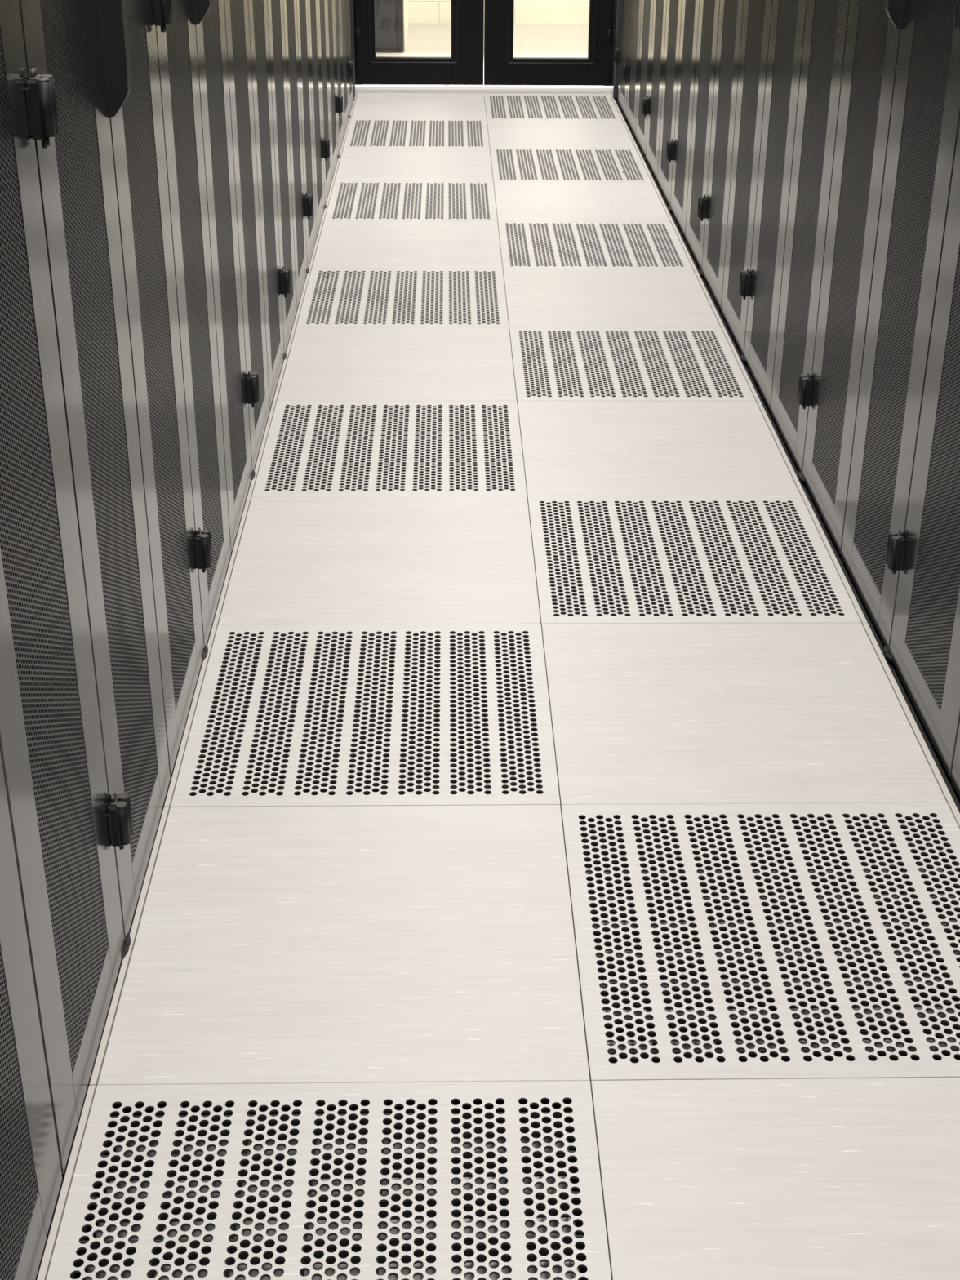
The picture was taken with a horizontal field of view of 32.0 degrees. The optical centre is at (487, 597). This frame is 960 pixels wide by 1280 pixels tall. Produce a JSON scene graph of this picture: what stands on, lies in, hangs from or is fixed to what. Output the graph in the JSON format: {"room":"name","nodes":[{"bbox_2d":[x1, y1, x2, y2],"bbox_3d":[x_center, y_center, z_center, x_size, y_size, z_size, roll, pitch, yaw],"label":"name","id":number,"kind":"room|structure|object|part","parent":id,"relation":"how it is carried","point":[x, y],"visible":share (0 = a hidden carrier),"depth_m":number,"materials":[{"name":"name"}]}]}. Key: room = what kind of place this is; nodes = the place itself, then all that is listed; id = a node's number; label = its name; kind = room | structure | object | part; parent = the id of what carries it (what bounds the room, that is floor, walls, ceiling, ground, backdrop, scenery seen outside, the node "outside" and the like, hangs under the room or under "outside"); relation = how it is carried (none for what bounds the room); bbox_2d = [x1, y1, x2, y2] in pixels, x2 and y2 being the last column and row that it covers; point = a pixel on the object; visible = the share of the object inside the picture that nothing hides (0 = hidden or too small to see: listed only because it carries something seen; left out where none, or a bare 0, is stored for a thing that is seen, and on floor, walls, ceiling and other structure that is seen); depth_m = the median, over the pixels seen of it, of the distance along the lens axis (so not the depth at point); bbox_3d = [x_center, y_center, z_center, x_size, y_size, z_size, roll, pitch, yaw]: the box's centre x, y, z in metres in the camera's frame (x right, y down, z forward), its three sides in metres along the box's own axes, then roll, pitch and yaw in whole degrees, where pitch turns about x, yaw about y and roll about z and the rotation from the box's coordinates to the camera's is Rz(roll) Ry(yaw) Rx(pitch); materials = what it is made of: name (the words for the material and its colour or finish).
{"room":"server room","nodes":[
{"label":"server room","id":0,"kind":"room"},
{"bbox_2d":[394,0,408,50],"bbox_3d":[-1.545,-4.541,8.845,2.195,3.000,1.040,0,27,-1],"label":"wall","id":1,"kind":"structure","parent":0,"point":[406,14],"depth_m":9.21,"materials":[{"name":"beige paint"}]},
{"bbox_2d":[374,0,404,52],"bbox_3d":[-0.807,-3.902,8.564,0.725,2.116,0.060,0,27,-1],"label":"door","id":2,"kind":"structure","parent":1,"relation":"in","point":[388,14],"depth_m":8.96,"materials":[{"name":"grey"}]},
{"bbox_3d":[-0.807,-3.902,8.564,0.725,2.116,0.060,0,27,-1],"label":"frame","id":3,"kind":"part","parent":2,"relation":"part of","materials":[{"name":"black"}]},
{"bbox_2d":[408,0,589,24],"bbox_3d":[0.244,-4.805,9.399,5.800,3.000,0.110,0,27,-1],"label":"wall","id":4,"kind":"structure","parent":0,"point":[420,11],"depth_m":9.99,"materials":[{"name":"beige paint"}]},
{"bbox_2d":[74,23,959,1279],"bbox_3d":[0.354,-0.747,5.070,5.800,0.340,11.400,0,27,-1],"label":"floor","id":5,"kind":"structure","parent":0,"point":[423,40],"depth_m":9.07,"materials":[{"name":"grey plastic"}]},
{"bbox_2d":[0,0,131,1279],"bbox_3d":[-1.007,-0.241,1.425,1.130,2.019,0.824,0,27,-1],"label":"tall cabinet","id":6,"kind":"object","parent":5,"relation":"on","point":[63,948],"visible":1,"depth_m":1.77,"materials":[{"name":"black metal"}]},
{"bbox_3d":[-0.469,-0.141,1.258,0.002,1.856,0.232,0,27,-1],"label":"perforated panel","id":7,"kind":"part","parent":6,"relation":"part of","materials":[{"name":"black metal"}]},
{"bbox_3d":[-0.480,-0.138,1.260,0.024,1.987,0.408,0,27,-1],"label":"door","id":8,"kind":"part","parent":6,"relation":"part of","materials":[{"name":"grey paint"}]},
{"bbox_3d":[-0.478,-0.328,1.626,0.002,1.856,0.232,0,27,-1],"label":"perforated panel","id":9,"kind":"part","parent":6,"relation":"part of","materials":[{"name":"black metal"}]},
{"bbox_2d":[36,1084,96,1279],"bbox_3d":[-0.473,0.741,1.767,0.008,0.034,0.598,0,27,-1],"label":"trim","id":10,"kind":"structure","parent":5,"relation":"on","point":[53,1234],"depth_m":1.88,"materials":[{"name":"white metal"}]},
{"bbox_2d":[18,0,211,946],"bbox_3d":[-1.025,-0.614,2.162,1.130,2.019,0.824,0,27,-1],"label":"tall cabinet","id":11,"kind":"object","parent":5,"relation":"on","point":[103,174],"visible":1,"depth_m":2.25,"materials":[{"name":"black metal"}]},
{"bbox_3d":[-0.487,-0.514,1.994,0.002,1.856,0.232,0,27,-1],"label":"perforated panel","id":12,"kind":"part","parent":11,"relation":"part of","materials":[{"name":"black metal"}]},
{"bbox_3d":[-0.474,-0.729,2.117,0.030,0.235,0.029,0,27,-1],"label":"handle","id":13,"kind":"part","parent":11,"relation":"part of","materials":[{"name":"black plastic"}]},
{"bbox_3d":[-0.506,-0.696,2.365,0.024,1.987,0.408,0,27,-1],"label":"door","id":14,"kind":"part","parent":11,"relation":"part of","materials":[{"name":"grey paint"}]},
{"bbox_3d":[-0.496,-0.700,2.363,0.002,1.856,0.232,0,27,-1],"label":"perforated panel","id":15,"kind":"part","parent":11,"relation":"part of","materials":[{"name":"black metal"}]},
{"bbox_2d":[89,806,168,1088],"bbox_3d":[-0.486,0.470,2.303,0.008,0.034,0.598,0,27,-1],"label":"trim","id":16,"kind":"structure","parent":5,"relation":"on","point":[125,964],"depth_m":2.24,"materials":[{"name":"white metal"}]},
{"bbox_2d":[164,624,217,810],"bbox_3d":[-0.498,0.200,2.838,0.008,0.034,0.598,0,27,-1],"label":"trim","id":17,"kind":"structure","parent":5,"relation":"on","point":[194,703],"depth_m":2.79,"materials":[{"name":"white metal"}]},
{"bbox_2d":[35,97,354,1279],"bbox_3d":[-0.555,-0.471,4.179,0.041,0.024,8.400,0,27,-1],"label":"trim","id":18,"kind":"structure","parent":5,"relation":"on","point":[171,776],"depth_m":2.43,"materials":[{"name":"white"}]},
{"bbox_2d":[155,0,258,653],"bbox_3d":[-1.042,-0.986,2.899,1.130,2.019,0.824,0,27,-1],"label":"tall cabinet","id":19,"kind":"object","parent":5,"relation":"on","point":[192,49],"visible":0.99,"depth_m":3.06,"materials":[{"name":"black metal"}]},
{"bbox_3d":[-0.505,-0.886,2.731,0.002,1.856,0.232,0,27,-1],"label":"perforated panel","id":20,"kind":"part","parent":19,"relation":"part of","materials":[{"name":"black metal"}]},
{"bbox_3d":[-0.492,-1.101,2.854,0.030,0.235,0.029,0,27,-1],"label":"handle","id":21,"kind":"part","parent":19,"relation":"part of","materials":[{"name":"black plastic"}]},
{"bbox_3d":[-0.524,-1.068,3.102,0.024,1.987,0.408,0,27,-1],"label":"door","id":22,"kind":"part","parent":19,"relation":"part of","materials":[{"name":"grey paint"}]},
{"bbox_3d":[-0.514,-1.072,3.099,0.002,1.856,0.232,0,27,-1],"label":"perforated panel","id":23,"kind":"part","parent":19,"relation":"part of","materials":[{"name":"black metal"}]},
{"bbox_2d":[213,496,251,626],"bbox_3d":[-0.511,-0.070,3.374,0.008,0.034,0.598,0,27,-1],"label":"trim","id":24,"kind":"structure","parent":5,"relation":"on","point":[218,614],"depth_m":3.33,"materials":[{"name":"white metal"}]},
{"bbox_2d":[223,0,290,475],"bbox_3d":[-1.060,-1.358,3.635,1.130,2.019,0.824,0,27,-1],"label":"tall cabinet","id":25,"kind":"object","parent":5,"relation":"on","point":[263,285],"visible":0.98,"depth_m":3.82,"materials":[{"name":"black metal"}]},
{"bbox_3d":[-0.533,-1.254,3.470,0.024,1.987,0.408,0,27,-1],"label":"door","id":26,"kind":"part","parent":25,"relation":"part of","materials":[{"name":"grey paint"}]},
{"bbox_3d":[-0.523,-1.258,3.468,0.002,1.856,0.232,0,27,-1],"label":"perforated panel","id":27,"kind":"part","parent":25,"relation":"part of","materials":[{"name":"black metal"}]},
{"bbox_3d":[-0.542,-1.440,3.838,0.024,1.987,0.408,0,27,-1],"label":"door","id":28,"kind":"part","parent":25,"relation":"part of","materials":[{"name":"grey paint"}]},
{"bbox_3d":[-0.532,-1.444,3.836,0.002,1.856,0.232,0,27,-1],"label":"perforated panel","id":29,"kind":"part","parent":25,"relation":"part of","materials":[{"name":"black metal"}]},
{"bbox_2d":[247,400,275,497],"bbox_3d":[-0.524,-0.341,3.909,0.008,0.034,0.598,0,27,-1],"label":"trim","id":30,"kind":"structure","parent":5,"relation":"on","point":[273,405],"depth_m":3.88,"materials":[{"name":"white metal"}]},
{"bbox_2d":[273,327,295,403],"bbox_3d":[-0.537,-0.611,4.444,0.008,0.034,0.598,0,27,-1],"label":"trim","id":31,"kind":"structure","parent":5,"relation":"on","point":[284,365],"depth_m":4.40,"materials":[{"name":"white metal"}]},
{"bbox_2d":[266,0,312,355],"bbox_3d":[-1.078,-1.730,4.372,1.130,2.019,0.824,0,27,-1],"label":"tall cabinet","id":32,"kind":"object","parent":5,"relation":"on","point":[293,206],"visible":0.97,"depth_m":4.60,"materials":[{"name":"black"}]},
{"bbox_3d":[-0.551,-1.626,4.207,0.024,1.987,0.408,0,27,-1],"label":"door","id":33,"kind":"part","parent":32,"relation":"part of","materials":[{"name":"grey paint"}]},
{"bbox_3d":[-0.540,-1.630,4.204,0.002,1.856,0.232,0,27,-1],"label":"perforated panel","id":34,"kind":"part","parent":32,"relation":"part of","materials":[{"name":"black metal"}]},
{"bbox_3d":[-0.560,-1.812,4.575,0.024,1.987,0.408,0,27,-1],"label":"door","id":35,"kind":"part","parent":32,"relation":"part of","materials":[{"name":"grey paint"}]},
{"bbox_3d":[-0.549,-1.816,4.573,0.002,1.856,0.232,0,27,-1],"label":"perforated panel","id":36,"kind":"part","parent":32,"relation":"part of","materials":[{"name":"black metal"}]},
{"bbox_2d":[293,268,311,328],"bbox_3d":[-0.550,-0.882,4.980,0.008,0.034,0.598,0,27,-1],"label":"trim","id":37,"kind":"structure","parent":5,"relation":"on","point":[302,297],"depth_m":4.94,"materials":[{"name":"white metal"}]},
{"bbox_2d":[296,0,329,270],"bbox_3d":[-1.096,-2.102,5.109,1.130,2.019,0.824,0,27,-1],"label":"tall cabinet","id":38,"kind":"object","parent":5,"relation":"on","point":[314,148],"visible":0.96,"depth_m":5.37,"materials":[{"name":"black metal"}]},
{"bbox_3d":[-0.558,-2.002,4.941,0.002,1.856,0.232,0,27,-1],"label":"perforated panel","id":39,"kind":"part","parent":38,"relation":"part of","materials":[{"name":"black metal"}]},
{"bbox_3d":[-0.569,-1.998,4.944,0.024,1.987,0.408,0,27,-1],"label":"door","id":40,"kind":"part","parent":38,"relation":"part of","materials":[{"name":"grey paint"}]},
{"bbox_3d":[-0.578,-2.184,5.312,0.024,1.987,0.408,0,27,-1],"label":"door","id":41,"kind":"part","parent":38,"relation":"part of","materials":[{"name":"grey paint"}]},
{"bbox_3d":[-0.567,-2.188,5.309,0.002,1.856,0.232,0,27,-1],"label":"perforated panel","id":42,"kind":"part","parent":38,"relation":"part of","materials":[{"name":"black metal"}]},
{"bbox_2d":[308,220,324,270],"bbox_3d":[-0.563,-1.152,5.515,0.008,0.034,0.598,0,27,-1],"label":"trim","id":43,"kind":"structure","parent":5,"relation":"on","point":[322,221],"depth_m":5.49,"materials":[{"name":"white metal"}]},
{"bbox_2d":[321,181,333,220],"bbox_3d":[-0.576,-1.423,6.051,0.008,0.034,0.598,0,27,-1],"label":"trim","id":44,"kind":"structure","parent":5,"relation":"on","point":[332,182],"depth_m":6.04,"materials":[{"name":"white metal"}]},
{"bbox_2d":[317,0,342,206],"bbox_3d":[-1.114,-2.474,5.845,1.130,2.019,0.824,0,27,-1],"label":"tall cabinet","id":45,"kind":"object","parent":5,"relation":"on","point":[331,104],"visible":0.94,"depth_m":6.11,"materials":[{"name":"black metal"}]},
{"bbox_3d":[-0.576,-2.374,5.678,0.002,1.856,0.232,0,27,-1],"label":"perforated panel","id":46,"kind":"part","parent":45,"relation":"part of","materials":[{"name":"black metal"}]},
{"bbox_3d":[-0.586,-2.370,5.680,0.024,1.987,0.408,0,27,-1],"label":"door","id":47,"kind":"part","parent":45,"relation":"part of","materials":[{"name":"grey paint"}]},
{"bbox_3d":[-0.595,-2.557,6.048,0.024,1.987,0.408,0,27,-1],"label":"door","id":48,"kind":"part","parent":45,"relation":"part of","materials":[{"name":"grey paint"}]},
{"bbox_3d":[-0.585,-2.560,6.046,0.002,1.856,0.232,0,27,-1],"label":"perforated panel","id":49,"kind":"part","parent":45,"relation":"part of","materials":[{"name":"black metal"}]},
{"bbox_2d":[332,147,342,182],"bbox_3d":[-0.589,-1.693,6.586,0.008,0.034,0.598,0,27,-1],"label":"trim","id":50,"kind":"structure","parent":5,"relation":"on","point":[341,148],"depth_m":6.55,"materials":[{"name":"white metal"}]},
{"bbox_2d":[333,0,353,155],"bbox_3d":[-1.131,-2.846,6.582,1.130,2.019,0.824,0,27,-1],"label":"tall cabinet","id":51,"kind":"object","parent":5,"relation":"on","point":[344,68],"visible":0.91,"depth_m":6.91,"materials":[{"name":"black metal"}]},
{"bbox_3d":[-0.604,-2.743,6.417,0.024,1.987,0.408,0,27,-1],"label":"door","id":52,"kind":"part","parent":51,"relation":"part of","materials":[{"name":"grey paint"}]},
{"bbox_3d":[-0.594,-2.746,6.414,0.002,1.856,0.232,0,27,-1],"label":"perforated panel","id":53,"kind":"part","parent":51,"relation":"part of","materials":[{"name":"black metal"}]},
{"bbox_3d":[-0.613,-2.929,6.785,0.024,1.987,0.408,0,27,-1],"label":"door","id":54,"kind":"part","parent":51,"relation":"part of","materials":[{"name":"grey paint"}]},
{"bbox_3d":[-0.603,-2.932,6.782,0.002,1.856,0.232,0,27,-1],"label":"perforated panel","id":55,"kind":"part","parent":51,"relation":"part of","materials":[{"name":"black metal"}]},
{"bbox_2d":[341,119,351,148],"bbox_3d":[-0.602,-1.964,7.122,0.008,0.034,0.598,0,27,-1],"label":"trim","id":56,"kind":"structure","parent":5,"relation":"on","point":[349,120],"depth_m":7.08,"materials":[{"name":"white metal"}]},
{"bbox_2d":[346,0,355,115],"bbox_3d":[-1.147,-3.125,7.134,1.124,2.019,0.412,0,27,-1],"label":"tall cabinet","id":57,"kind":"object","parent":5,"relation":"on","point":[348,16],"visible":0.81,"depth_m":7.49,"materials":[{"name":"black metal"}]},
{"bbox_3d":[-0.612,-3.118,7.151,0.002,1.856,0.232,0,27,-1],"label":"perforated panel","id":58,"kind":"part","parent":57,"relation":"part of","materials":[{"name":"black metal"}]},
{"bbox_2d":[348,93,356,119],"bbox_3d":[-0.615,-2.234,7.657,0.008,0.034,0.598,0,27,-1],"label":"trim","id":59,"kind":"structure","parent":5,"relation":"on","point":[355,97],"depth_m":7.64,"materials":[{"name":"white metal"}]},
{"bbox_2d":[356,86,610,93],"bbox_3d":[-0.007,-2.428,7.995,1.270,0.020,0.038,0,27,-1],"label":"trim","id":60,"kind":"structure","parent":5,"relation":"on","point":[359,89],"depth_m":7.98,"materials":[{"name":"white metal"}]},
{"bbox_2d":[355,92,611,95],"bbox_3d":[-0.015,-2.384,7.964,1.218,0.033,0.054,0,27,-1],"label":"trim","id":61,"kind":"structure","parent":5,"relation":"on","point":[357,93],"depth_m":7.96,"materials":[{"name":"white metal"}]},
{"bbox_2d":[46,94,959,1279],"bbox_3d":[0.061,-0.742,4.729,1.199,0.048,7.199,0,27,-1],"label":"floor","id":62,"kind":"structure","parent":5,"relation":"on","point":[322,944],"depth_m":2.52,"materials":[{"name":"white laminate"}]},
{"bbox_2d":[610,95,624,119],"bbox_3d":[0.596,-2.237,7.685,0.010,0.034,0.598,0,27,-1],"label":"trim","id":63,"kind":"structure","parent":5,"relation":"on","point":[612,98],"depth_m":7.66,"materials":[{"name":"white metal"}]},
{"bbox_2d":[613,0,631,117],"bbox_3d":[1.158,-3.126,7.176,1.124,2.019,0.412,0,27,-1],"label":"tall cabinet","id":64,"kind":"object","parent":5,"relation":"on","point":[621,55],"visible":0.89,"depth_m":7.52,"materials":[{"name":"black"}]},
{"bbox_3d":[0.621,-3.116,7.168,0.002,1.856,0.232,0,27,-1],"label":"perforated panel","id":65,"kind":"part","parent":64,"relation":"part of","materials":[{"name":"black metal"}]},
{"bbox_2d":[622,120,638,148],"bbox_3d":[0.609,-1.967,7.149,0.010,0.034,0.598,0,27,-1],"label":"trim","id":66,"kind":"structure","parent":5,"relation":"on","point":[623,121],"depth_m":7.13,"materials":[{"name":"white metal"}]},
{"bbox_2d":[622,0,653,158],"bbox_3d":[1.168,-2.847,6.624,1.130,2.019,0.824,0,27,-1],"label":"tall cabinet","id":67,"kind":"object","parent":5,"relation":"on","point":[637,72],"visible":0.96,"depth_m":6.91,"materials":[{"name":"black"}]},
{"bbox_3d":[0.641,-2.926,6.801,0.024,1.987,0.408,0,27,-1],"label":"door","id":68,"kind":"part","parent":67,"relation":"part of","materials":[{"name":"grey paint"}]},
{"bbox_3d":[0.630,-2.930,6.800,0.002,1.856,0.232,0,27,-1],"label":"perforated panel","id":69,"kind":"part","parent":67,"relation":"part of","materials":[{"name":"black metal"}]},
{"bbox_3d":[0.649,-2.740,6.433,0.024,1.987,0.408,0,27,-1],"label":"door","id":70,"kind":"part","parent":67,"relation":"part of","materials":[{"name":"grey paint"}]},
{"bbox_3d":[0.639,-2.744,6.432,0.002,1.856,0.232,0,27,-1],"label":"perforated panel","id":71,"kind":"part","parent":67,"relation":"part of","materials":[{"name":"black metal"}]},
{"bbox_2d":[635,148,653,182],"bbox_3d":[0.622,-1.696,6.614,0.010,0.034,0.598,0,27,-1],"label":"trim","id":72,"kind":"structure","parent":5,"relation":"on","point":[637,149],"depth_m":6.58,"materials":[{"name":"white metal"}]},
{"bbox_2d":[641,0,682,208],"bbox_3d":[1.186,-2.475,5.887,1.130,2.019,0.824,0,27,-1],"label":"tall cabinet","id":73,"kind":"object","parent":5,"relation":"on","point":[660,106],"visible":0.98,"depth_m":6.14,"materials":[{"name":"black metal"}]},
{"bbox_3d":[0.658,-2.554,6.065,0.024,1.987,0.408,0,27,-1],"label":"door","id":74,"kind":"part","parent":73,"relation":"part of","materials":[{"name":"grey paint"}]},
{"bbox_3d":[0.648,-2.558,6.063,0.002,1.856,0.232,0,27,-1],"label":"perforated panel","id":75,"kind":"part","parent":73,"relation":"part of","materials":[{"name":"black metal"}]},
{"bbox_3d":[0.667,-2.368,5.697,0.024,1.987,0.408,0,27,-1],"label":"door","id":76,"kind":"part","parent":73,"relation":"part of","materials":[{"name":"grey paint"}]},
{"bbox_3d":[0.657,-2.372,5.695,0.002,1.856,0.232,0,27,-1],"label":"perforated panel","id":77,"kind":"part","parent":73,"relation":"part of","materials":[{"name":"black metal"}]},
{"bbox_2d":[652,182,673,222],"bbox_3d":[0.635,-1.426,6.078,0.010,0.034,0.598,0,27,-1],"label":"trim","id":78,"kind":"structure","parent":5,"relation":"on","point":[663,203],"depth_m":6.05,"materials":[{"name":"white metal"}]},
{"bbox_2d":[671,221,696,270],"bbox_3d":[0.648,-1.155,5.543,0.010,0.034,0.598,0,27,-1],"label":"trim","id":79,"kind":"structure","parent":5,"relation":"on","point":[673,224],"depth_m":5.51,"materials":[{"name":"white metal"}]},
{"bbox_2d":[666,0,719,273],"bbox_3d":[1.204,-2.103,5.150,1.130,2.019,0.824,0,27,-1],"label":"tall cabinet","id":80,"kind":"object","parent":5,"relation":"on","point":[690,152],"visible":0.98,"depth_m":5.38,"materials":[{"name":"black metal"}]},
{"bbox_3d":[0.676,-2.182,5.328,0.024,1.987,0.408,0,27,-1],"label":"door","id":81,"kind":"part","parent":80,"relation":"part of","materials":[{"name":"grey paint"}]},
{"bbox_3d":[0.666,-2.186,5.327,0.002,1.856,0.232,0,27,-1],"label":"perforated panel","id":82,"kind":"part","parent":80,"relation":"part of","materials":[{"name":"black metal"}]},
{"bbox_3d":[0.685,-1.995,4.960,0.024,1.987,0.408,0,27,-1],"label":"door","id":83,"kind":"part","parent":80,"relation":"part of","materials":[{"name":"grey paint"}]},
{"bbox_3d":[0.675,-2.000,4.958,0.002,1.856,0.232,0,27,-1],"label":"perforated panel","id":84,"kind":"part","parent":80,"relation":"part of","materials":[{"name":"black metal"}]},
{"bbox_2d":[693,269,724,328],"bbox_3d":[0.661,-0.885,5.008,0.010,0.034,0.598,0,27,-1],"label":"trim","id":85,"kind":"structure","parent":5,"relation":"on","point":[721,324],"depth_m":4.98,"materials":[{"name":"white metal"}]},
{"bbox_2d":[697,0,772,357],"bbox_3d":[1.221,-1.730,4.414,1.130,2.019,0.824,0,27,-1],"label":"tall cabinet","id":86,"kind":"object","parent":5,"relation":"on","point":[728,210],"visible":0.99,"depth_m":4.61,"materials":[{"name":"black metal"}]},
{"bbox_3d":[0.694,-1.809,4.591,0.024,1.987,0.408,0,27,-1],"label":"door","id":87,"kind":"part","parent":86,"relation":"part of","materials":[{"name":"grey paint"}]},
{"bbox_3d":[0.683,-1.814,4.590,0.002,1.856,0.232,0,27,-1],"label":"perforated panel","id":88,"kind":"part","parent":86,"relation":"part of","materials":[{"name":"black metal"}]},
{"bbox_3d":[0.692,-1.628,4.222,0.002,1.856,0.232,0,27,-1],"label":"perforated panel","id":89,"kind":"part","parent":86,"relation":"part of","materials":[{"name":"black metal"}]},
{"bbox_3d":[0.703,-1.623,4.223,0.024,1.987,0.408,0,27,-1],"label":"door","id":90,"kind":"part","parent":86,"relation":"part of","materials":[{"name":"grey paint"}]},
{"bbox_2d":[721,327,759,402],"bbox_3d":[0.674,-0.614,4.472,0.010,0.034,0.598,0,27,-1],"label":"trim","id":91,"kind":"structure","parent":5,"relation":"on","point":[723,329],"depth_m":4.44,"materials":[{"name":"white metal"}]},
{"bbox_2d":[756,400,805,496],"bbox_3d":[0.687,-0.344,3.937,0.010,0.034,0.598,0,27,-1],"label":"trim","id":92,"kind":"structure","parent":5,"relation":"on","point":[771,428],"depth_m":3.90,"materials":[{"name":"white metal"}]},
{"bbox_2d":[614,98,959,813],"bbox_3d":[0.705,-0.474,4.207,0.039,0.024,8.400,0,27,-1],"label":"trim","id":93,"kind":"structure","parent":5,"relation":"on","point":[947,780],"depth_m":3.48,"materials":[{"name":"black metal"}]},
{"bbox_2d":[739,0,849,476],"bbox_3d":[1.239,-1.358,3.677,1.130,2.019,0.824,0,27,-1],"label":"tall cabinet","id":94,"kind":"object","parent":5,"relation":"on","point":[807,39],"visible":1,"depth_m":3.84,"materials":[{"name":"black metal"}]},
{"bbox_3d":[0.701,-1.442,3.853,0.002,1.856,0.232,0,27,-1],"label":"perforated panel","id":95,"kind":"part","parent":94,"relation":"part of","materials":[{"name":"black metal"}]},
{"bbox_3d":[0.712,-1.437,3.855,0.024,1.987,0.408,0,27,-1],"label":"door","id":96,"kind":"part","parent":94,"relation":"part of","materials":[{"name":"grey paint"}]},
{"bbox_3d":[0.710,-1.256,3.485,0.002,1.856,0.232,0,27,-1],"label":"perforated panel","id":97,"kind":"part","parent":94,"relation":"part of","materials":[{"name":"black metal"}]},
{"bbox_2d":[801,495,867,623],"bbox_3d":[0.700,-0.073,3.401,0.010,0.034,0.598,0,27,-1],"label":"trim","id":98,"kind":"structure","parent":5,"relation":"on","point":[831,553],"depth_m":3.36,"materials":[{"name":"white metal"}]},
{"bbox_2d":[799,0,959,653],"bbox_3d":[1.257,-0.986,2.940,1.130,2.019,0.824,0,27,-1],"label":"tall cabinet","id":99,"kind":"object","parent":5,"relation":"on","point":[899,113],"visible":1,"depth_m":3.06,"materials":[{"name":"black metal"}]},
{"bbox_3d":[0.719,-1.069,3.117,0.002,1.856,0.232,0,27,-1],"label":"perforated panel","id":100,"kind":"part","parent":99,"relation":"part of","materials":[{"name":"black metal"}]},
{"bbox_3d":[0.729,-1.065,3.118,0.024,1.987,0.408,0,27,-1],"label":"door","id":101,"kind":"part","parent":99,"relation":"part of","materials":[{"name":"grey paint"}]},
{"bbox_3d":[0.708,-1.098,2.871,0.030,0.235,0.029,0,27,-1],"label":"handle","id":102,"kind":"part","parent":99,"relation":"part of","materials":[{"name":"black plastic"}]},
{"bbox_3d":[0.728,-0.883,2.748,0.002,1.856,0.232,0,27,-1],"label":"perforated panel","id":103,"kind":"part","parent":99,"relation":"part of","materials":[{"name":"black metal"}]},
{"bbox_2d":[862,622,954,804],"bbox_3d":[0.713,0.197,2.866,0.010,0.034,0.598,0,27,-1],"label":"trim","id":104,"kind":"structure","parent":5,"relation":"on","point":[935,771],"depth_m":2.82,"materials":[{"name":"white metal"}]},
{"bbox_2d":[885,4,959,797],"bbox_3d":[1.275,-0.614,2.204,1.130,2.019,0.824,0,27,-1],"label":"tall cabinet","id":105,"kind":"object","parent":5,"relation":"on","point":[924,651],"visible":1,"depth_m":2.71,"materials":[{"name":"black metal"}]},
{"bbox_3d":[0.737,-0.697,2.380,0.002,1.856,0.232,0,27,-1],"label":"perforated panel","id":106,"kind":"part","parent":105,"relation":"part of","materials":[{"name":"black metal"}]},
{"bbox_3d":[0.756,-0.507,2.013,0.024,1.987,0.408,0,27,-1],"label":"door","id":107,"kind":"part","parent":105,"relation":"part of","materials":[{"name":"grey paint"}]},
{"bbox_2d":[948,802,959,828],"bbox_3d":[0.725,0.467,2.330,0.010,0.034,0.598,0,27,-1],"label":"trim","id":108,"kind":"structure","parent":5,"relation":"on","point":[956,814],"depth_m":2.56,"materials":[{"name":"white metal"}]},
{"bbox_3d":[0.294,-3.770,7.351,5.800,3.000,0.080,0,27,-1],"label":"wall","id":109,"kind":"structure","parent":0,"visible":0},
{"bbox_2d":[355,0,484,84],"bbox_3d":[-0.312,-3.381,7.513,0.602,2.091,0.104,0,27,-1],"label":"door","id":110,"kind":"structure","parent":109,"relation":"in","point":[464,66],"depth_m":7.94,"materials":[{"name":"black metal"}]},
{"bbox_2d":[351,0,622,98],"bbox_3d":[-0.008,-3.365,7.474,1.320,2.160,0.233,0,27,-1],"label":"trim","id":111,"kind":"structure","parent":109,"relation":"attached to","point":[616,11],"depth_m":7.81,"materials":[{"name":"grey metal"}]},
{"bbox_2d":[484,0,613,85],"bbox_3d":[0.294,-3.383,7.527,0.602,2.091,0.104,0,27,-1],"label":"door","id":112,"kind":"structure","parent":109,"relation":"in","point":[500,66],"depth_m":7.95,"materials":[{"name":"black metal"}]}
]}

